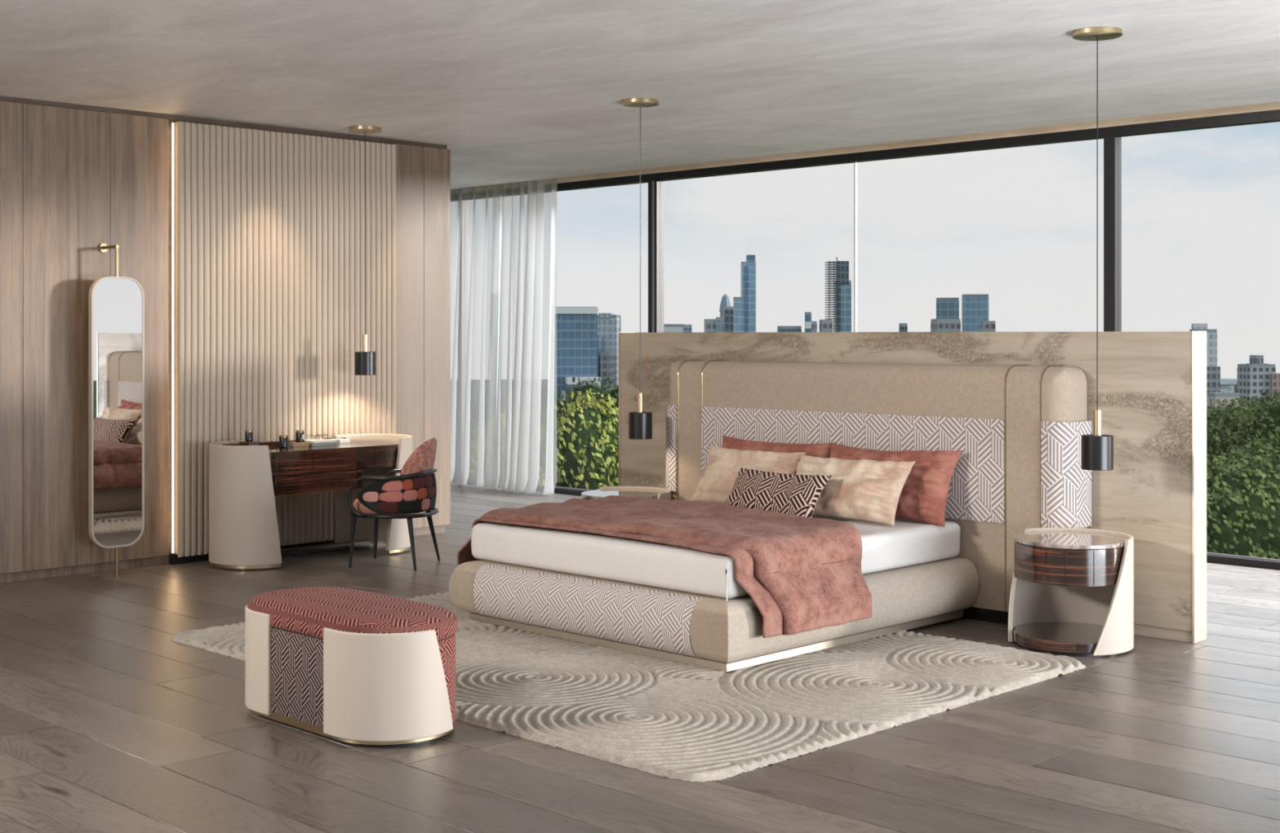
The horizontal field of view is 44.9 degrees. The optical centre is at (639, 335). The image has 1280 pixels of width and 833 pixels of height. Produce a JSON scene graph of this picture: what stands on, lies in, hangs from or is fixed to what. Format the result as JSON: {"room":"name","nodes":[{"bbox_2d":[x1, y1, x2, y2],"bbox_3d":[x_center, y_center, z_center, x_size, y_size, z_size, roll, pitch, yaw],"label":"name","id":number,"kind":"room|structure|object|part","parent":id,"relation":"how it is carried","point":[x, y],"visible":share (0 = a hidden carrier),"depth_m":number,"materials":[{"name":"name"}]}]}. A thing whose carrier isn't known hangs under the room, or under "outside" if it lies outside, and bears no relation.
{"room":"hotel room","nodes":[
{"label":"hotel room","id":0,"kind":"room"},
{"bbox_2d":[0,95,450,574],"bbox_3d":[-5.923,-0.002,9.261,1.600,3.083,10.870,0,0,45],"label":"wall","id":1,"kind":"structure","parent":0,"point":[75,180],"depth_m":10.38,"materials":[{"name":"brown wood"}]},
{"bbox_3d":[-4.118,0.013,9.966,0.020,3.044,0.288,0,0,45],"label":"wood panel","id":2,"kind":"part","parent":1,"relation":"part of","materials":[{"name":"brown wood"}]},
{"bbox_3d":[-3.805,0.013,10.283,0.020,3.044,0.598,0,0,45],"label":"wood panel","id":3,"kind":"part","parent":1,"relation":"part of","materials":[{"name":"brown wood"}]},
{"bbox_3d":[-3.444,0.013,10.650,0.020,3.044,0.428,0,0,45],"label":"wood panel","id":4,"kind":"part","parent":1,"relation":"part of","materials":[{"name":"brown wood"}]},
{"bbox_2d":[0,525,444,583],"bbox_3d":[-5.946,1.570,9.262,1.565,0.060,10.840,0,0,45],"label":"baseboard","id":5,"kind":"structure","parent":1,"relation":"attached to","point":[78,570],"depth_m":10.44,"materials":[{"name":"brown wood"}]},
{"bbox_3d":[-5.937,-1.528,9.257,1.585,0.030,10.845,0,0,45],"label":"rail","id":6,"kind":"part","parent":1,"relation":"part of","materials":[{"name":"brown wood"}]},
{"bbox_2d":[169,121,395,564],"bbox_3d":[-2.593,0.053,11.475,0.074,3.093,1.900,0,0,45],"label":"wall panel","id":7,"kind":"object","parent":1,"relation":"attached to","point":[270,225],"visible":0.76,"depth_m":11.40,"materials":[{"name":"wood"}]},
{"bbox_3d":[-1.839,0.013,12.277,0.020,3.044,0.298,0,0,45],"label":"wood panel","id":8,"kind":"part","parent":1,"relation":"part of","materials":[{"name":"brown wood"}]},
{"bbox_3d":[-1.639,0.013,12.480,0.020,3.044,0.268,0,0,45],"label":"wood panel","id":9,"kind":"part","parent":1,"relation":"part of","materials":[{"name":"brown wood"}]},
{"bbox_2d":[357,473,435,514],"bbox_3d":[-1.653,1.090,10.807,0.428,0.250,0.606,0,0,13],"label":"seat","id":10,"kind":"object","parent":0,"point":[404,493],"depth_m":10.55,"materials":[{"name":"fabric"}]},
{"bbox_2d":[0,484,1279,832],"bbox_3d":[-1.356,1.660,6.814,19.500,0.120,13.800,0,0,45],"label":"floor","id":11,"kind":"structure","parent":0,"point":[109,723],"depth_m":5.98,"materials":[{"name":"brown wood"}]},
{"bbox_2d":[88,243,144,576],"bbox_3d":[-3.546,0.490,10.373,0.220,2.220,0.372,0,0,45],"label":"mirror","id":12,"kind":"object","parent":11,"relation":"on","point":[116,304],"visible":1,"depth_m":10.29,"materials":[{"name":"silver mirror"}]},
{"bbox_3d":[-3.547,-0.590,10.374,0.200,0.022,0.022,0,0,45],"label":"wall arm","id":13,"kind":"part","parent":12,"relation":"part of","materials":[{"name":"gold metal"}]},
{"bbox_3d":[-3.483,1.500,10.311,0.022,0.189,0.022,0,0,45],"label":"rod","id":14,"kind":"part","parent":12,"relation":"part of","materials":[{"name":"gold metal"}]},
{"bbox_3d":[-3.483,-0.485,10.311,0.022,0.200,0.022,0,0,45],"label":"rod","id":15,"kind":"part","parent":12,"relation":"part of","materials":[{"name":"gold metal"}]},
{"bbox_2d":[208,434,412,570],"bbox_3d":[-2.345,1.175,11.152,0.626,0.850,1.592,0,0,45],"label":"desk","id":16,"kind":"object","parent":11,"relation":"on","point":[245,481],"visible":0.8,"depth_m":10.68,"materials":[{"name":"leather"}]},
{"bbox_2d":[239,440,259,445],"bbox_3d":[-2.752,0.773,10.910,0.094,0.052,0.104,0,0,27],"label":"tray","id":17,"kind":"object","parent":16,"relation":"on","point":[253,442],"visible":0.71,"depth_m":10.87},
{"bbox_3d":[-2.752,0.754,10.910,0.094,0.014,0.104,0,0,27],"label":"box lid","id":18,"kind":"part","parent":17,"relation":"part of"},
{"bbox_2d":[244,408,254,441],"bbox_3d":[-2.744,0.633,10.900,0.078,0.228,0.058,0,0,45],"label":"reed diffuser","id":19,"kind":"object","parent":17,"relation":"on","point":[248,433],"visible":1,"depth_m":10.89,"materials":[{"name":"glass"}]},
{"bbox_2d":[244,432,253,441],"bbox_3d":[-2.754,0.715,10.908,0.054,0.064,0.054,0,0,45],"label":"jar","id":20,"kind":"object","parent":19,"relation":"attached to","point":[248,436],"depth_m":10.89,"materials":[{"name":"glass"}]},
{"bbox_2d":[279,435,288,448],"bbox_3d":[-2.537,0.756,11.028,0.064,0.085,0.064,0,0,45],"label":"candle jar","id":21,"kind":"object","parent":16,"relation":"on","point":[283,440],"visible":1,"depth_m":11.00,"materials":[{"name":"glass"}]},
{"bbox_2d":[288,442,309,447],"bbox_3d":[-2.470,0.786,11.139,0.160,0.026,0.100,0,0,42],"label":"book","id":22,"kind":"object","parent":16,"relation":"on","point":[290,444],"visible":0.89,"depth_m":11.09,"materials":[{"name":"brown paper"}]},
{"bbox_2d":[295,430,305,442],"bbox_3d":[-2.454,0.731,11.183,0.063,0.085,0.062,0,0,45],"label":"candle jar","id":23,"kind":"object","parent":22,"relation":"on","point":[300,434],"visible":1,"depth_m":11.16,"materials":[{"name":"glass"}]},
{"bbox_3d":[-2.421,1.034,11.039,0.490,0.132,0.720,0,0,45],"label":"drawer","id":24,"kind":"part","parent":16,"relation":"part of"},
{"bbox_3d":[-2.423,1.103,11.040,0.486,0.006,0.700,0,0,45],"label":"trim","id":25,"kind":"part","parent":16,"relation":"part of","materials":[{"name":"wood"}]},
{"bbox_2d":[309,442,337,446],"bbox_3d":[-2.336,0.787,11.261,0.190,0.024,0.200,0,0,-43],"label":"book","id":26,"kind":"object","parent":16,"relation":"on","point":[324,444],"visible":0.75,"depth_m":11.18,"materials":[{"name":"grey paper"}]},
{"bbox_2d":[303,439,336,443],"bbox_3d":[-2.344,0.768,11.253,0.190,0.014,0.200,0,0,43],"label":"book","id":27,"kind":"object","parent":26,"relation":"on","point":[311,441],"visible":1,"depth_m":11.20,"materials":[{"name":"white paper"}]},
{"bbox_2d":[314,434,327,440],"bbox_3d":[-2.363,0.739,11.267,0.135,0.041,0.128,0,0,39],"label":"eyeglasses","id":28,"kind":"object","parent":27,"relation":"on","point":[323,434],"visible":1,"depth_m":11.23,"materials":[{"name":"black paint"}]},
{"bbox_3d":[-2.371,1.575,11.396,0.060,0.050,0.900,0,0,45],"label":"panel","id":29,"kind":"part","parent":16,"relation":"part of","materials":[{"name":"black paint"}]},
{"bbox_2d":[329,438,350,444],"bbox_3d":[-2.230,0.785,11.497,0.140,0.028,0.090,0,0,45],"label":"book","id":30,"kind":"object","parent":16,"relation":"on","point":[339,441],"visible":0.82,"depth_m":11.45,"materials":[{"name":"white paper"}]},
{"bbox_2d":[244,586,457,747],"bbox_3d":[-1.210,1.352,6.442,1.118,0.496,0.543,0,0,45],"label":"bench","id":31,"kind":"object","parent":11,"relation":"on","point":[348,666],"visible":1,"depth_m":6.10,"materials":[{"name":"beige leather"}]},
{"bbox_2d":[247,586,457,641],"bbox_3d":[-1.208,1.155,6.444,1.108,0.102,0.538,0,0,45],"label":"seat cushion","id":32,"kind":"object","parent":31,"relation":"on","point":[313,614],"depth_m":6.23,"materials":[{"name":"fabric"}]},
{"bbox_2d":[346,437,439,570],"bbox_3d":[-1.716,1.156,10.820,0.621,0.892,0.641,0,0,13],"label":"armchair","id":33,"kind":"object","parent":11,"relation":"on","point":[411,492],"visible":1,"depth_m":10.59,"materials":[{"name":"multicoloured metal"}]},
{"bbox_3d":[-1.972,1.419,10.660,0.039,0.364,0.058,0,0,44],"label":"leg","id":34,"kind":"part","parent":33,"relation":"part of","materials":[{"name":"black metal"}]},
{"bbox_3d":[-1.879,1.419,11.076,0.039,0.364,0.058,0,0,-19],"label":"leg","id":35,"kind":"part","parent":33,"relation":"part of","materials":[{"name":"black metal"}]},
{"bbox_3d":[-1.736,1.177,10.825,0.510,0.101,0.464,0,0,13],"label":"seat","id":36,"kind":"part","parent":33,"relation":"part of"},
{"bbox_3d":[-1.688,1.090,10.815,0.514,0.316,0.620,0,0,13],"label":"arm rail","id":37,"kind":"part","parent":33,"relation":"part of","materials":[{"name":"black metal"}]},
{"bbox_3d":[-1.561,1.418,10.574,0.039,0.368,0.112,0,0,-30],"label":"leg","id":38,"kind":"part","parent":33,"relation":"part of","materials":[{"name":"black metal"}]},
{"bbox_2d":[399,437,436,475],"bbox_3d":[-1.533,0.925,10.780,0.225,0.430,0.425,0,0,13],"label":"backrest","id":39,"kind":"object","parent":33,"relation":"on","point":[421,462],"depth_m":10.65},
{"bbox_3d":[-1.471,1.418,10.979,0.112,0.368,0.039,0,0,-35],"label":"leg","id":40,"kind":"part","parent":33,"relation":"part of","materials":[{"name":"black metal"}]},
{"bbox_2d":[554,173,654,495],"bbox_3d":[-0.881,0.029,15.812,2.940,3.141,0.120,0,0,45],"label":"window","id":41,"kind":"structure","parent":11,"relation":"on","point":[633,180],"depth_m":14.81,"materials":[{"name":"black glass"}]},
{"bbox_3d":[-0.899,1.575,15.830,2.890,0.050,0.120,0,0,45],"label":"sill","id":42,"kind":"part","parent":41,"relation":"part of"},
{"bbox_2d":[581,486,671,500],"bbox_3d":[-0.096,1.314,10.257,0.627,0.572,0.597,0,0,45],"label":"nightstand","id":43,"kind":"object","parent":11,"relation":"on","point":[604,491],"visible":0.22,"depth_m":10.29,"materials":[{"name":"leather"}]},
{"bbox_2d":[171,591,1086,782],"bbox_3d":[-0.157,1.587,7.851,3.850,0.024,2.860,0,0,45],"label":"rug","id":44,"kind":"object","parent":11,"relation":"on","point":[672,720],"visible":0.47,"depth_m":6.88,"materials":[{"name":"fabric"}]},
{"bbox_2d":[448,360,1091,672],"bbox_3d":[0.550,0.882,8.654,3.026,1.436,2.374,0,0,45],"label":"bed","id":45,"kind":"object","parent":11,"relation":"on","point":[1018,429],"visible":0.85,"depth_m":8.53,"materials":[{"name":"beige fabric"}]},
{"bbox_3d":[-0.272,1.394,7.927,1.600,0.283,0.184,0,0,45],"label":"patterned footboard panel","id":46,"kind":"part","parent":45,"relation":"part of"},
{"bbox_3d":[-0.222,1.394,7.964,2.060,0.283,0.300,0,0,45],"label":"footboard","id":47,"kind":"part","parent":45,"relation":"part of","materials":[{"name":"beige fabric"}]},
{"bbox_3d":[0.288,0.848,10.414,0.126,1.355,0.235,0,0,45],"label":"headboard panel","id":48,"kind":"part","parent":45,"relation":"part of","materials":[{"name":"beige fabric"}]},
{"bbox_3d":[0.331,0.845,10.362,0.012,1.361,0.229,0,0,45],"label":"brass trim","id":49,"kind":"part","parent":45,"relation":"part of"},
{"bbox_3d":[0.412,0.848,10.291,0.207,1.355,0.235,0,0,45],"label":"headboard panel","id":50,"kind":"part","parent":45,"relation":"part of","materials":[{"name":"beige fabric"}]},
{"bbox_3d":[0.484,0.845,10.211,0.012,1.361,0.229,0,0,45],"label":"brass trim","id":51,"kind":"part","parent":45,"relation":"part of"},
{"bbox_2d":[471,500,960,601],"bbox_3d":[0.430,1.152,8.676,1.942,0.216,2.000,0,0,45],"label":"mattress","id":52,"kind":"object","parent":45,"relation":"on","point":[885,547],"visible":0.37,"depth_m":8.10,"materials":[{"name":"white fabric"}]},
{"bbox_2d":[457,495,871,638],"bbox_3d":[0.220,1.188,8.466,2.388,0.455,1.414,0,0,45],"label":"throw blanket","id":53,"kind":"object","parent":52,"relation":"on","point":[802,574],"visible":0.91,"depth_m":7.74,"materials":[{"name":"fabric"}]},
{"bbox_2d":[690,445,806,504],"bbox_3d":[0.637,0.865,9.348,0.251,0.356,0.792,0,0,-42],"label":"pillow","id":54,"kind":"object","parent":52,"relation":"on","point":[716,484],"visible":0.55,"depth_m":9.36,"materials":[{"name":"beige fabric"}]},
{"bbox_2d":[724,467,831,517],"bbox_3d":[0.762,0.910,8.834,0.206,0.257,0.701,0,0,-42],"label":"pillow","id":55,"kind":"object","parent":52,"relation":"on","point":[788,494],"visible":0.84,"depth_m":8.76,"materials":[{"name":"fabric"}]},
{"bbox_2d":[721,435,836,475],"bbox_3d":[0.790,0.845,9.517,0.900,0.410,0.246,0,0,45],"label":"pillow","id":56,"kind":"object","parent":52,"relation":"on","point":[822,450],"visible":0.09,"depth_m":9.46,"materials":[{"name":"pink fabric"}]},
{"bbox_2d":[795,454,915,526],"bbox_3d":[1.158,0.869,8.773,0.797,0.344,0.286,0,0,45],"label":"pillow","id":57,"kind":"object","parent":52,"relation":"on","point":[862,490],"visible":0.84,"depth_m":8.64,"materials":[{"name":"beige fabric"}]},
{"bbox_2d":[830,443,962,527],"bbox_3d":[1.400,0.850,8.882,0.905,0.414,0.270,0,0,41],"label":"pillow","id":58,"kind":"object","parent":52,"relation":"on","point":[923,495],"visible":0.5,"depth_m":8.66,"materials":[{"name":"pink fabric"}]},
{"bbox_3d":[1.042,1.394,7.993,0.300,0.283,2.115,0,0,45],"label":"rail","id":59,"kind":"part","parent":45,"relation":"part of","materials":[{"name":"beige fabric"}]},
{"bbox_3d":[1.294,0.848,9.422,2.254,1.355,0.235,0,0,45],"label":"headboard panel","id":60,"kind":"part","parent":45,"relation":"part of","materials":[{"name":"beige fabric"}]},
{"bbox_3d":[1.308,1.562,9.423,2.830,0.075,0.215,0,0,45],"label":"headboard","id":61,"kind":"part","parent":45,"relation":"part of","materials":[{"name":"black paint"}]},
{"bbox_3d":[2.095,0.845,8.623,0.012,1.361,0.229,0,0,45],"label":"brass trim","id":62,"kind":"part","parent":45,"relation":"part of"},
{"bbox_3d":[2.178,0.848,8.551,0.211,1.355,0.235,0,0,45],"label":"headboard panel","id":63,"kind":"part","parent":45,"relation":"part of","materials":[{"name":"beige fabric"}]},
{"bbox_3d":[2.251,0.845,8.469,0.012,1.361,0.229,0,0,45],"label":"brass trim","id":64,"kind":"part","parent":45,"relation":"part of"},
{"bbox_3d":[2.308,0.848,8.422,0.140,1.355,0.235,0,0,45],"label":"headboard panel","id":65,"kind":"part","parent":45,"relation":"part of","materials":[{"name":"beige fabric"}]},
{"bbox_2d":[650,127,1111,332],"bbox_3d":[1.821,0.029,13.148,4.750,3.141,0.120,0,0,45],"label":"window","id":66,"kind":"structure","parent":11,"relation":"on","point":[1104,133],"depth_m":13.01,"materials":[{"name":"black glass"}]},
{"bbox_2d":[1008,528,1133,657],"bbox_3d":[2.225,1.314,7.982,0.627,0.572,0.597,0,0,45],"label":"nightstand","id":67,"kind":"object","parent":11,"relation":"on","point":[1072,594],"visible":1,"depth_m":7.84,"materials":[{"name":"beige paint"}]},
{"bbox_2d":[1013,622,1103,653],"bbox_3d":[2.218,1.555,7.974,0.576,0.054,0.576,0,0,45],"label":"shelf","id":68,"kind":"object","parent":67,"relation":"attached to","point":[1045,637],"depth_m":7.87,"materials":[{"name":"wood"}]},
{"bbox_2d":[1111,110,1279,569],"bbox_3d":[5.171,0.029,9.844,4.660,3.141,0.120,0,0,45],"label":"window","id":69,"kind":"structure","parent":11,"relation":"on","point":[1266,117],"depth_m":11.35,"materials":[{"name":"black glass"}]},
{"bbox_3d":[5.171,1.575,9.844,4.660,0.050,0.120,0,0,45],"label":"sill","id":70,"kind":"part","parent":69,"relation":"part of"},
{"bbox_2d":[0,0,1279,189],"bbox_3d":[-1.356,-1.693,6.814,19.500,0.300,13.800,0,0,45],"label":"ceiling","id":71,"kind":"structure","parent":0,"point":[516,91],"depth_m":8.89,"materials":[{"name":"paint"}]},
{"bbox_2d":[348,125,382,375],"bbox_3d":[-2.041,-0.624,11.503,0.244,1.838,0.244,0,0,45],"label":"pendant lamp","id":72,"kind":"object","parent":71,"relation":"hanging from","point":[364,361],"visible":1,"depth_m":11.45,"materials":[{"name":"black metal"}]},
{"bbox_3d":[-2.041,0.209,11.503,0.157,0.172,0.157,0,0,45],"label":"lamp shade","id":73,"kind":"part","parent":72,"relation":"part of","materials":[{"name":"black metal"}]},
{"bbox_3d":[-2.041,-0.761,11.503,0.005,1.512,0.005,0,0,22],"label":"cord","id":74,"kind":"part","parent":72,"relation":"part of","materials":[{"name":"black paint"}]},
{"bbox_3d":[-2.041,0.058,11.503,0.040,0.130,0.040,0,0,45],"label":"brass stem","id":75,"kind":"part","parent":72,"relation":"part of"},
{"bbox_2d":[450,184,493,488],"bbox_3d":[-2.298,-0.028,16.842,2.255,3.231,0.251,0,0,45],"label":"curtain","id":76,"kind":"object","parent":71,"relation":"hanging from","point":[471,207],"visible":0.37,"depth_m":16.30,"materials":[{"name":"fabric"}]},
{"bbox_2d":[483,177,557,495],"bbox_3d":[-1.212,-0.028,15.734,1.140,3.231,0.247,0,0,45],"label":"curtain","id":77,"kind":"object","parent":71,"relation":"hanging from","point":[520,451],"visible":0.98,"depth_m":15.68,"materials":[{"name":"fabric"}]},
{"bbox_2d":[622,97,658,439],"bbox_3d":[0.003,-0.431,10.180,0.244,2.223,0.244,0,0,45],"label":"pendant lamp","id":78,"kind":"object","parent":71,"relation":"hanging from","point":[640,423],"visible":1,"depth_m":10.13,"materials":[{"name":"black metal"}]},
{"bbox_3d":[0.003,0.594,10.180,0.157,0.172,0.157,0,0,45],"label":"lamp shade","id":79,"kind":"part","parent":78,"relation":"part of","materials":[{"name":"black metal"}]},
{"bbox_3d":[0.003,-0.569,10.180,0.005,1.897,0.005,0,0,-23],"label":"cord","id":80,"kind":"part","parent":78,"relation":"part of","materials":[{"name":"black paint"}]},
{"bbox_3d":[0.003,0.443,10.180,0.040,0.130,0.040,0,0,45],"label":"brass stem","id":81,"kind":"part","parent":78,"relation":"part of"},
{"bbox_2d":[1072,26,1122,471],"bbox_3d":[2.319,-0.431,7.853,0.244,2.223,0.244,0,0,45],"label":"pendant lamp","id":82,"kind":"object","parent":71,"relation":"hanging from","point":[1097,449],"visible":1,"depth_m":7.80,"materials":[{"name":"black metal"}]},
{"bbox_3d":[2.319,0.443,7.853,0.040,0.130,0.040,0,0,45],"label":"brass stem","id":83,"kind":"part","parent":82,"relation":"part of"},
{"bbox_3d":[2.319,0.594,7.853,0.157,0.172,0.157,0,0,45],"label":"lamp shade","id":84,"kind":"part","parent":82,"relation":"part of","materials":[{"name":"black metal"}]},
{"bbox_3d":[2.319,-0.569,7.853,0.005,1.897,0.005,0,0,22],"label":"cord","id":85,"kind":"part","parent":82,"relation":"part of","materials":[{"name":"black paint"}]},
{"bbox_2d":[618,331,1206,644],"bbox_3d":[1.412,0.788,9.579,4.252,1.623,0.148,0,0,45],"label":"wall","id":86,"kind":"structure","parent":0,"point":[1152,385],"depth_m":8.32,"materials":[{"name":"wood"}]},
{"bbox_2d":[557,101,1279,183],"bbox_3d":[3.412,-1.663,11.649,19.500,0.240,0.220,0,0,45],"label":"trim","id":87,"kind":"structure","parent":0,"point":[1270,106],"depth_m":12.38,"materials":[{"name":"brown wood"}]},
{"label":"outside","id":88,"kind":"structure","parent":0,"visible":0},
{"bbox_2d":[1220,384,1237,393],"bbox_3d":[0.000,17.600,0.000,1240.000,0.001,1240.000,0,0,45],"label":"ground","id":89,"kind":"structure","parent":88,"point":[1235,385],"depth_m":525.51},
{"bbox_2d":[556,306,600,402],"bbox_3d":[-10.833,6.401,259.855,8.139,22.397,12.643,0,0,-6],"label":"building","id":90,"kind":"structure","parent":89,"relation":"on","point":[576,326],"depth_m":259.95,"materials":[{"name":"blue glass"}]},
{"bbox_3d":[-11.235,-4.139,262.212,7.832,1.049,5.414,0,0,-6],"label":"white crown","id":91,"kind":"part","parent":90,"relation":"part of","materials":[{"name":"concrete"}]},
{"bbox_2d":[556,377,614,403],"bbox_3d":[-0.748,9.400,43.142,6.411,16.414,5.967,0,0,23],"label":"tree","id":92,"kind":"object","parent":89,"relation":"on","point":[602,388],"visible":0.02,"depth_m":43.56,"materials":[{"name":"green plant"}]},
{"bbox_2d":[555,388,618,490],"bbox_3d":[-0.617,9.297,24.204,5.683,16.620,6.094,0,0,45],"label":"bush","id":93,"kind":"object","parent":89,"relation":"on","point":[588,440],"visible":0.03,"depth_m":22.64,"materials":[{"name":"green plant"}]},
{"bbox_2d":[556,376,618,427],"bbox_3d":[-1.155,9.225,33.838,6.622,16.764,6.581,0,0,31],"label":"tree","id":94,"kind":"object","parent":89,"relation":"on","point":[614,393],"visible":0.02,"depth_m":34.64,"materials":[{"name":"green plant"}]},
{"bbox_2d":[597,313,621,389],"bbox_3d":[-6.570,6.648,299.678,4.046,21.905,7.237,0,0,14],"label":"tower","id":95,"kind":"structure","parent":89,"relation":"on","point":[609,325],"depth_m":299.64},
{"bbox_3d":[-6.557,-3.700,301.402,2.427,1.211,2.589,0,0,14],"label":"crown","id":96,"kind":"part","parent":95,"relation":"part of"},
{"bbox_2d":[663,324,684,332],"bbox_3d":[6.847,7.612,331.944,4.859,19.976,3.887,0,0,-5],"label":"office block","id":97,"kind":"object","parent":89,"relation":"on","point":[667,327],"visible":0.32,"depth_m":330.06,"materials":[{"name":"glass"}]},
{"bbox_2d":[682,324,691,332],"bbox_3d":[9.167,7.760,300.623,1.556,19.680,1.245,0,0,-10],"label":"office block","id":98,"kind":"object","parent":89,"relation":"on","point":[686,328],"visible":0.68,"depth_m":300.01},
{"bbox_2d":[704,319,715,332],"bbox_3d":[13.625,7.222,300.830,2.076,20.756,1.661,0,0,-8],"label":"office block","id":99,"kind":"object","parent":89,"relation":"on","point":[709,324],"visible":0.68,"depth_m":300.01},
{"bbox_2d":[715,317,722,332],"bbox_3d":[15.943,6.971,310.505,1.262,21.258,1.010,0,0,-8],"label":"office block","id":100,"kind":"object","parent":89,"relation":"on","point":[718,320],"visible":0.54,"depth_m":309.99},
{"bbox_2d":[719,293,730,317],"bbox_3d":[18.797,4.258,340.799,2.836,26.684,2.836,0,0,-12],"label":"pointed tower","id":101,"kind":"structure","parent":89,"relation":"on","point":[725,302],"depth_m":340.29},
{"bbox_2d":[722,306,733,332],"bbox_3d":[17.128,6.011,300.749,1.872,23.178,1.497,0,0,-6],"label":"tower","id":102,"kind":"structure","parent":89,"relation":"on","point":[727,312],"depth_m":300.01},
{"bbox_2d":[733,297,743,332],"bbox_3d":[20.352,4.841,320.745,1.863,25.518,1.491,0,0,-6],"label":"tower","id":103,"kind":"structure","parent":89,"relation":"on","point":[738,302],"depth_m":320.06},
{"bbox_2d":[740,254,755,332],"bbox_3d":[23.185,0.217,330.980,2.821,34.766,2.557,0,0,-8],"label":"skyscraper","id":104,"kind":"structure","parent":89,"relation":"on","point":[748,268],"depth_m":330.06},
{"bbox_2d":[777,326,801,332],"bbox_3d":[29.086,7.895,301.686,4.214,19.411,3.372,0,0,-4],"label":"office block","id":105,"kind":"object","parent":89,"relation":"on","point":[780,329],"visible":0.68,"depth_m":300.01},
{"bbox_2d":[804,311,811,332],"bbox_3d":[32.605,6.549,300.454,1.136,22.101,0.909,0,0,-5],"label":"office block","id":106,"kind":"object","parent":89,"relation":"on","point":[807,314],"visible":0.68,"depth_m":300.01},
{"bbox_2d":[811,321,817,332],"bbox_3d":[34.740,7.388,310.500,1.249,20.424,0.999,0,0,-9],"label":"office block","id":107,"kind":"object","parent":89,"relation":"on","point":[814,324],"visible":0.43,"depth_m":309.99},
{"bbox_2d":[819,320,832,332],"bbox_3d":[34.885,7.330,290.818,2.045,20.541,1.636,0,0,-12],"label":"office block","id":108,"kind":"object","parent":89,"relation":"on","point":[825,326],"visible":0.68,"depth_m":290.07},
{"bbox_2d":[824,257,851,332],"bbox_3d":[41.103,0.679,320.980,4.933,33.841,3.046,0,0,-8],"label":"skyscraper","id":109,"kind":"structure","parent":89,"relation":"on","point":[842,286],"depth_m":319.98,"materials":[{"name":"glass"}]},
{"bbox_3d":[39.017,1.123,319.321,0.140,32.954,0.150,0,0,-8],"label":"scaffold post","id":110,"kind":"part","parent":109,"relation":"part of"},
{"bbox_3d":[40.008,1.123,319.460,0.140,32.954,0.150,0,0,-8],"label":"scaffold post","id":111,"kind":"part","parent":109,"relation":"part of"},
{"bbox_2d":[898,323,907,332],"bbox_3d":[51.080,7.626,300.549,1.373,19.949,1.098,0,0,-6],"label":"office block","id":112,"kind":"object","parent":89,"relation":"on","point":[903,327],"visible":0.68,"depth_m":300.01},
{"bbox_2d":[930,319,960,332],"bbox_3d":[57.583,7.265,291.842,4.604,20.671,3.683,0,0,-8],"label":"office block","id":113,"kind":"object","parent":89,"relation":"on","point":[936,325],"visible":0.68,"depth_m":290.07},
{"bbox_2d":[936,297,959,319],"bbox_3d":[63.938,4.913,321.856,4.639,25.375,3.711,0,0,12],"label":"tower","id":114,"kind":"structure","parent":89,"relation":"on","point":[946,308],"depth_m":320.06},
{"bbox_2d":[961,294,988,332],"bbox_3d":[69.689,4.554,322.084,5.211,26.092,4.168,0,0,8],"label":"tower","id":115,"kind":"structure","parent":89,"relation":"on","point":[975,308],"depth_m":320.06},
{"bbox_2d":[979,320,995,332],"bbox_3d":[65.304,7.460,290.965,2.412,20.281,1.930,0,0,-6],"label":"office block","id":116,"kind":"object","parent":89,"relation":"on","point":[984,326],"visible":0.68,"depth_m":290.07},
{"bbox_2d":[1189,324,1220,392],"bbox_3d":[102.484,7.733,281.015,3.837,19.734,4.009,0,0,-8],"label":"tower","id":117,"kind":"structure","parent":89,"relation":"on","point":[1213,371],"depth_m":280.05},
{"bbox_2d":[1206,392,1239,413],"bbox_3d":[90.813,13.266,241.663,4.159,8.667,3.327,0,0,-9],"label":"apartment building","id":118,"kind":"structure","parent":89,"relation":"on","point":[1214,398],"depth_m":240.12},
{"bbox_2d":[1220,386,1226,392],"bbox_3d":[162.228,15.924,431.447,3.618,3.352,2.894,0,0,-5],"label":"office block","id":119,"kind":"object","parent":89,"relation":"on","point":[1223,388],"visible":0.25,"depth_m":429.95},
{"bbox_2d":[1220,378,1237,384],"bbox_3d":[228.955,18.178,553.363,112.147,8.126,146.851,0,0,45],"label":"hill","id":120,"kind":"structure","parent":89,"relation":"on","point":[1223,381],"depth_m":567.79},
{"bbox_2d":[1206,403,1252,435],"bbox_3d":[12.007,9.463,33.159,6.254,16.286,6.215,0,0,39],"label":"tree","id":121,"kind":"object","parent":89,"relation":"on","point":[1211,419],"visible":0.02,"depth_m":31.68,"materials":[{"name":"green plant"}]},
{"bbox_2d":[1226,383,1234,392],"bbox_3d":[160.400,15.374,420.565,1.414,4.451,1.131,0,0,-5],"label":"office block","id":122,"kind":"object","parent":89,"relation":"on","point":[1230,387],"visible":0.68,"depth_m":420.00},
{"bbox_2d":[1206,390,1279,559],"bbox_3d":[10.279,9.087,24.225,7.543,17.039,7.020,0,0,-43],"label":"bush","id":123,"kind":"object","parent":89,"relation":"on","point":[1243,451],"visible":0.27,"depth_m":22.68,"materials":[{"name":"green plant"}]},
{"bbox_2d":[1206,390,1279,416],"bbox_3d":[18.061,9.533,43.527,9.126,16.147,9.806,0,0,-2],"label":"tree","id":124,"kind":"object","parent":89,"relation":"on","point":[1212,407],"visible":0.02,"depth_m":43.70,"materials":[{"name":"green plant"}]},
{"bbox_2d":[1237,355,1279,409],"bbox_3d":[105.275,10.491,260.823,6.443,14.219,6.318,0,0,-10],"label":"apartment building","id":125,"kind":"structure","parent":89,"relation":"on","point":[1255,378],"depth_m":260.14,"materials":[{"name":"concrete"}]}
]}

